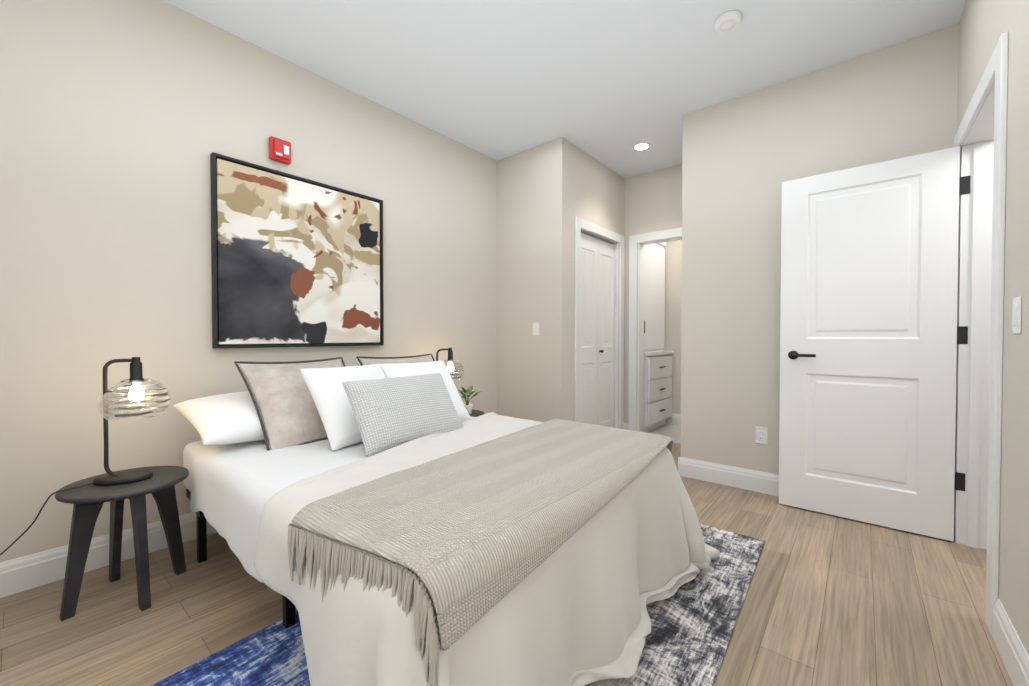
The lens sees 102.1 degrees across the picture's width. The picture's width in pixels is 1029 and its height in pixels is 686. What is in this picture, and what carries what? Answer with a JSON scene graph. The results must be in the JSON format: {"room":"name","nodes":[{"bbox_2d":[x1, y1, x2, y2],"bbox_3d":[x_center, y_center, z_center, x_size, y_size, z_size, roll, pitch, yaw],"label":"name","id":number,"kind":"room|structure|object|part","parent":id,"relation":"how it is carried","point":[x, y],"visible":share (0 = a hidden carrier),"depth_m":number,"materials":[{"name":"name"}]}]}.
{"room":"bedroom","nodes":[
{"label":"bedroom","id":0,"kind":"room"},
{"bbox_2d":[0,0,496,561],"bbox_3d":[-1.377,-0.347,2.639,0.120,2.740,3.620,1,1,40],"label":"wall","id":1,"kind":"structure","parent":0,"point":[120,120],"depth_m":2.05,"materials":[{"name":"beige paint"}]},
{"bbox_2d":[0,512,216,597],"bbox_3d":[-1.286,0.953,2.662,0.015,0.140,3.500,1,1,40],"label":"baseboard","id":2,"kind":"structure","parent":1,"relation":"attached to","point":[23,573],"depth_m":1.82,"materials":[{"name":"white wood"}]},
{"bbox_2d":[269,136,290,164],"bbox_3d":[-1.389,-1.145,2.471,0.058,0.130,0.115,1,1,40],"label":"fire alarm","id":3,"kind":"object","parent":1,"relation":"attached to","point":[280,150],"visible":0.98,"depth_m":2.45,"materials":[{"name":"red plastic"}]},
{"bbox_2d":[210,152,383,347],"bbox_3d":[-1.287,-0.497,2.614,0.043,1.040,1.020,1,1,40],"label":"framed artwork","id":4,"kind":"object","parent":1,"relation":"attached to","point":[296,261],"visible":0.98,"depth_m":2.52,"materials":[{"name":"paper"}]},
{"bbox_2d":[0,424,1012,685],"bbox_3d":[1.040,1.080,2.182,4.800,0.100,6.250,1,1,40],"label":"floor","id":5,"kind":"structure","parent":0,"point":[831,600],"depth_m":1.60,"materials":[{"name":"brown wood"}]},
{"bbox_2d":[55,466,188,620],"bbox_3d":[-1.600,0.802,1.722,0.402,0.470,0.402,1,1,32],"label":"nightstand","id":6,"kind":"object","parent":5,"relation":"on","point":[87,501],"visible":0.83,"depth_m":1.63,"materials":[{"name":"black wood"}]},
{"bbox_2d":[0,357,170,555],"bbox_3d":[-1.899,0.452,1.558,0.959,0.781,0.645,0,1,-22],"label":"lamp","id":7,"kind":"object","parent":6,"relation":"on","point":[136,381],"depth_m":1.69,"materials":[{"name":"black metal"}]},
{"bbox_3d":[-1.975,0.701,1.531,0.352,0.284,0.713,1,1,40],"label":"lamp cord","id":8,"kind":"part","parent":7,"relation":"part of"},
{"bbox_2d":[173,354,719,685],"bbox_3d":[-0.404,0.563,1.911,2.125,0.942,1.834,1,1,40],"label":"bed","id":9,"kind":"object","parent":5,"relation":"on","point":[393,521],"visible":1,"depth_m":1.27,"materials":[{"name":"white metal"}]},
{"bbox_3d":[-0.491,0.612,1.983,1.900,0.238,1.370,1,1,40],"label":"mattress","id":10,"kind":"part","parent":9,"relation":"part of","materials":[{"name":"white fabric"}]},
{"bbox_2d":[300,364,385,450],"bbox_3d":[-0.777,0.292,2.081,0.153,0.470,0.470,-45,-24,28],"label":"pillow","id":11,"kind":"object","parent":9,"relation":"on","point":[325,386],"depth_m":1.93,"materials":[{"name":"white fabric"}]},
{"bbox_2d":[379,361,470,421],"bbox_3d":[-0.507,0.288,2.403,0.470,0.470,0.148,-1,-38,-46],"label":"pillow","id":12,"kind":"object","parent":9,"relation":"on","point":[391,370],"depth_m":2.42,"materials":[{"name":"white fabric"}]},
{"bbox_2d":[292,419,672,650],"bbox_3d":[0.043,0.503,1.549,0.701,0.166,1.522,1,1,40],"label":"throw","id":13,"kind":"object","parent":9,"relation":"on","point":[422,553],"depth_m":1.06,"materials":[{"name":"beige fabric"}]},
{"bbox_2d":[255,414,719,685],"bbox_3d":[-0.085,0.727,1.645,1.318,0.570,1.871,1,1,40],"label":"duvet","id":14,"kind":"object","parent":9,"relation":"on","point":[556,591],"depth_m":1.14,"materials":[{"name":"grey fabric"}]},
{"bbox_2d":[150,524,764,685],"bbox_3d":[0.016,1.033,1.597,1.340,0.011,2.440,1,1,38],"label":"rug","id":15,"kind":"object","parent":5,"relation":"on","point":[693,624],"visible":0.38,"depth_m":1.43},
{"bbox_2d":[469,409,483,416],"bbox_3d":[-0.433,0.779,3.222,0.402,0.470,0.402,1,1,45],"label":"nightstand","id":16,"kind":"object","parent":5,"relation":"on","point":[476,413],"visible":0.08,"depth_m":3.21,"materials":[{"name":"black wood"}]},
{"bbox_2d":[436,348,464,379],"bbox_3d":[-0.507,0.289,3.188,0.248,0.506,0.225,0,1,-10],"label":"lamp","id":17,"kind":"object","parent":16,"relation":"on","point":[450,361],"visible":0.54,"depth_m":3.17,"materials":[{"name":"black"}]},
{"bbox_2d":[459,385,480,414],"bbox_3d":[-0.365,0.434,3.158,0.196,0.217,0.195,1,1,40],"label":"plant","id":18,"kind":"object","parent":16,"relation":"on","point":[468,406],"visible":0.92,"depth_m":3.15,"materials":[{"name":"green plant"}]},
{"bbox_2d":[644,242,673,432],"bbox_3d":[1.436,-0.112,4.892,0.642,2.200,0.740,1,1,40],"label":"bathroom vanity","id":19,"kind":"object","parent":5,"relation":"on","point":[657,386],"visible":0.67,"depth_m":4.72,"materials":[{"name":"white wood"}]},
{"bbox_2d":[497,137,569,421],"bbox_3d":[0.108,-0.365,3.835,0.860,2.740,0.120,1,1,40],"label":"wall","id":20,"kind":"structure","parent":0,"point":[533,227],"depth_m":3.70,"materials":[{"name":"beige paint"}]},
{"bbox_2d":[533,322,538,335],"bbox_3d":[0.189,-0.123,3.685,0.072,0.116,0.010,1,1,40],"label":"light switch","id":21,"kind":"object","parent":20,"relation":"attached to","point":[535,329],"visible":1,"depth_m":3.68,"materials":[{"name":"white plastic"}]},
{"bbox_2d":[163,0,965,177],"bbox_3d":[1.040,-1.760,2.139,4.800,0.100,6.250,1,1,40],"label":"ceiling","id":22,"kind":"structure","parent":0,"point":[609,83],"depth_m":2.46,"materials":[{"name":"white paint"}]},
{"bbox_2d":[632,142,651,150],"bbox_3d":[1.122,-1.729,3.669,0.170,0.008,0.170,1,1,40],"label":"recessed light","id":23,"kind":"object","parent":22,"relation":"in","point":[642,146],"visible":1,"depth_m":3.66,"materials":[{"name":"white plastic"}]},
{"bbox_2d":[714,10,741,33],"bbox_3d":[1.130,-1.690,2.201,0.132,0.040,0.132,1,1,40],"label":"smoke detector","id":24,"kind":"object","parent":22,"relation":"attached to","point":[728,22],"visible":0.96,"depth_m":2.18,"materials":[{"name":"white plastic"}]},
{"bbox_2d":[569,143,624,428],"bbox_3d":[0.777,-0.369,4.057,0.120,2.740,1.080,1,1,40],"label":"wall","id":25,"kind":"structure","parent":0,"point":[599,193],"depth_m":3.83,"materials":[{"name":"beige paint"}]},
{"bbox_2d":[574,216,580,421],"bbox_3d":[0.562,-0.053,3.697,0.018,2.120,0.085,1,1,40],"label":"trim","id":26,"kind":"structure","parent":25,"relation":"attached to","point":[577,368],"depth_m":3.68,"materials":[{"name":"white wood"}]},
{"bbox_2d":[581,233,614,427],"bbox_3d":[0.816,-0.011,4.056,0.069,2.000,0.734,1,1,40],"label":"closet door","id":27,"kind":"structure","parent":25,"relation":"in","point":[597,331],"depth_m":4.06,"materials":[{"name":"white wood"}]},
{"bbox_2d":[581,229,618,427],"bbox_3d":[0.790,-0.024,4.077,0.121,2.050,0.780,1,1,40],"label":"door frame","id":28,"kind":"structure","parent":25,"relation":"attached to","point":[616,332],"depth_m":4.33,"materials":[{"name":"white wood"}]},
{"bbox_2d":[581,218,620,242],"bbox_3d":[0.843,-1.076,4.017,0.018,0.085,0.790,1,1,40],"label":"trim","id":29,"kind":"structure","parent":25,"relation":"attached to","point":[598,230],"depth_m":3.98,"materials":[{"name":"white wood"}]},
{"bbox_2d":[619,235,623,428],"bbox_3d":[1.124,-0.064,4.368,0.018,2.120,0.085,1,1,40],"label":"trim","id":30,"kind":"structure","parent":25,"relation":"attached to","point":[621,335],"depth_m":4.35,"materials":[{"name":"white wood"}]},
{"bbox_2d":[624,164,681,423],"bbox_3d":[1.496,-0.372,4.237,0.990,2.740,0.120,1,1,40],"label":"wall","id":31,"kind":"structure","parent":0,"point":[659,199],"depth_m":4.27,"materials":[{"name":"beige paint"}]},
{"bbox_2d":[624,423,628,429],"bbox_3d":[1.188,0.926,4.427,0.060,0.140,0.015,1,1,40],"label":"baseboard","id":32,"kind":"structure","parent":31,"relation":"attached to","point":[626,426],"depth_m":4.42,"materials":[{"name":"white wood"}]},
{"bbox_2d":[629,235,636,430],"bbox_3d":[1.243,-0.064,4.364,0.085,2.120,0.018,1,1,40],"label":"trim","id":33,"kind":"structure","parent":31,"relation":"attached to","point":[633,333],"depth_m":4.35,"materials":[{"name":"white wood"}]},
{"bbox_2d":[637,237,681,431],"bbox_3d":[1.599,-0.025,4.156,0.720,2.050,0.122,1,1,40],"label":"door frame","id":34,"kind":"structure","parent":31,"relation":"attached to","point":[640,386],"depth_m":4.35,"materials":[{"name":"white wood"}]},
{"bbox_2d":[637,228,681,242],"bbox_3d":[1.561,-1.077,4.082,0.745,0.085,0.018,1,1,40],"label":"trim","id":35,"kind":"structure","parent":31,"relation":"attached to","point":[661,235],"depth_m":4.16,"materials":[{"name":"white wood"}]},
{"bbox_2d":[663,240,681,413],"bbox_3d":[2.446,-0.377,4.615,2.800,2.740,0.120,1,1,40],"label":"wall","id":36,"kind":"structure","parent":0,"point":[673,282],"depth_m":4.98,"materials":[{"name":"beige paint"}]},
{"bbox_2d":[666,413,680,425],"bbox_3d":[2.410,0.923,4.577,2.580,0.140,0.015,1,1,40],"label":"baseboard","id":37,"kind":"structure","parent":36,"relation":"attached to","point":[674,419],"depth_m":4.98,"materials":[{"name":"white"}]},
{"bbox_2d":[681,23,958,474],"bbox_3d":[1.910,-0.348,2.716,1.560,2.740,0.120,1,1,40],"label":"wall","id":38,"kind":"structure","parent":0,"point":[745,156],"depth_m":2.84,"materials":[{"name":"beige paint"}]},
{"bbox_2d":[678,457,778,495],"bbox_3d":[1.815,0.952,2.727,1.455,0.140,0.015,1,1,40],"label":"baseboard","id":39,"kind":"structure","parent":38,"relation":"attached to","point":[753,480],"depth_m":2.95,"materials":[{"name":"white wood"}]},
{"bbox_2d":[756,426,767,444],"bbox_3d":[1.684,0.630,2.834,0.072,0.116,0.010,1,1,40],"label":"electrical outlet","id":40,"kind":"object","parent":38,"relation":"attached to","point":[761,435],"visible":1,"depth_m":2.83,"materials":[{"name":"white plastic"}]},
{"bbox_2d":[956,0,1028,654],"bbox_3d":[1.164,-0.318,0.705,0.120,2.740,3.920,1,1,40],"label":"wall","id":41,"kind":"structure","parent":0,"point":[1014,555],"depth_m":1.36,"materials":[{"name":"beige paint"}]},
{"bbox_2d":[779,146,969,541],"bbox_3d":[1.990,0.008,2.368,0.805,2.018,0.135,1,1,40],"label":"open door","id":42,"kind":"structure","parent":41,"relation":"in","point":[872,334],"depth_m":2.33,"materials":[{"name":"white wood"}]},
{"bbox_2d":[967,141,984,547],"bbox_3d":[2.316,0.016,2.088,0.035,2.031,0.011,1,1,40],"label":"door frame","id":43,"kind":"object","parent":41,"relation":"attached to","point":[975,339],"visible":1,"depth_m":2.08,"materials":[{"name":"white wood"}]},
{"bbox_2d":[954,32,1008,634],"bbox_3d":[2.067,-0.025,1.800,0.139,2.120,0.990,1,1,40],"label":"door frame","id":44,"kind":"structure","parent":41,"relation":"attached to","point":[963,373],"depth_m":1.98,"materials":[{"name":"white wood"}]},
{"bbox_2d":[992,599,1028,685],"bbox_3d":[0.816,0.987,0.414,0.015,0.140,2.755,1,1,40],"label":"baseboard","id":45,"kind":"structure","parent":41,"relation":"attached to","point":[1014,655],"depth_m":1.31,"materials":[{"name":"white"}]},
{"bbox_2d":[1012,296,1021,333],"bbox_3d":[1.590,-0.087,1.318,0.010,0.116,0.072,1,1,40],"label":"light switch","id":46,"kind":"object","parent":41,"relation":"attached to","point":[1016,314],"visible":1,"depth_m":1.31,"materials":[{"name":"white plastic"}]}
]}

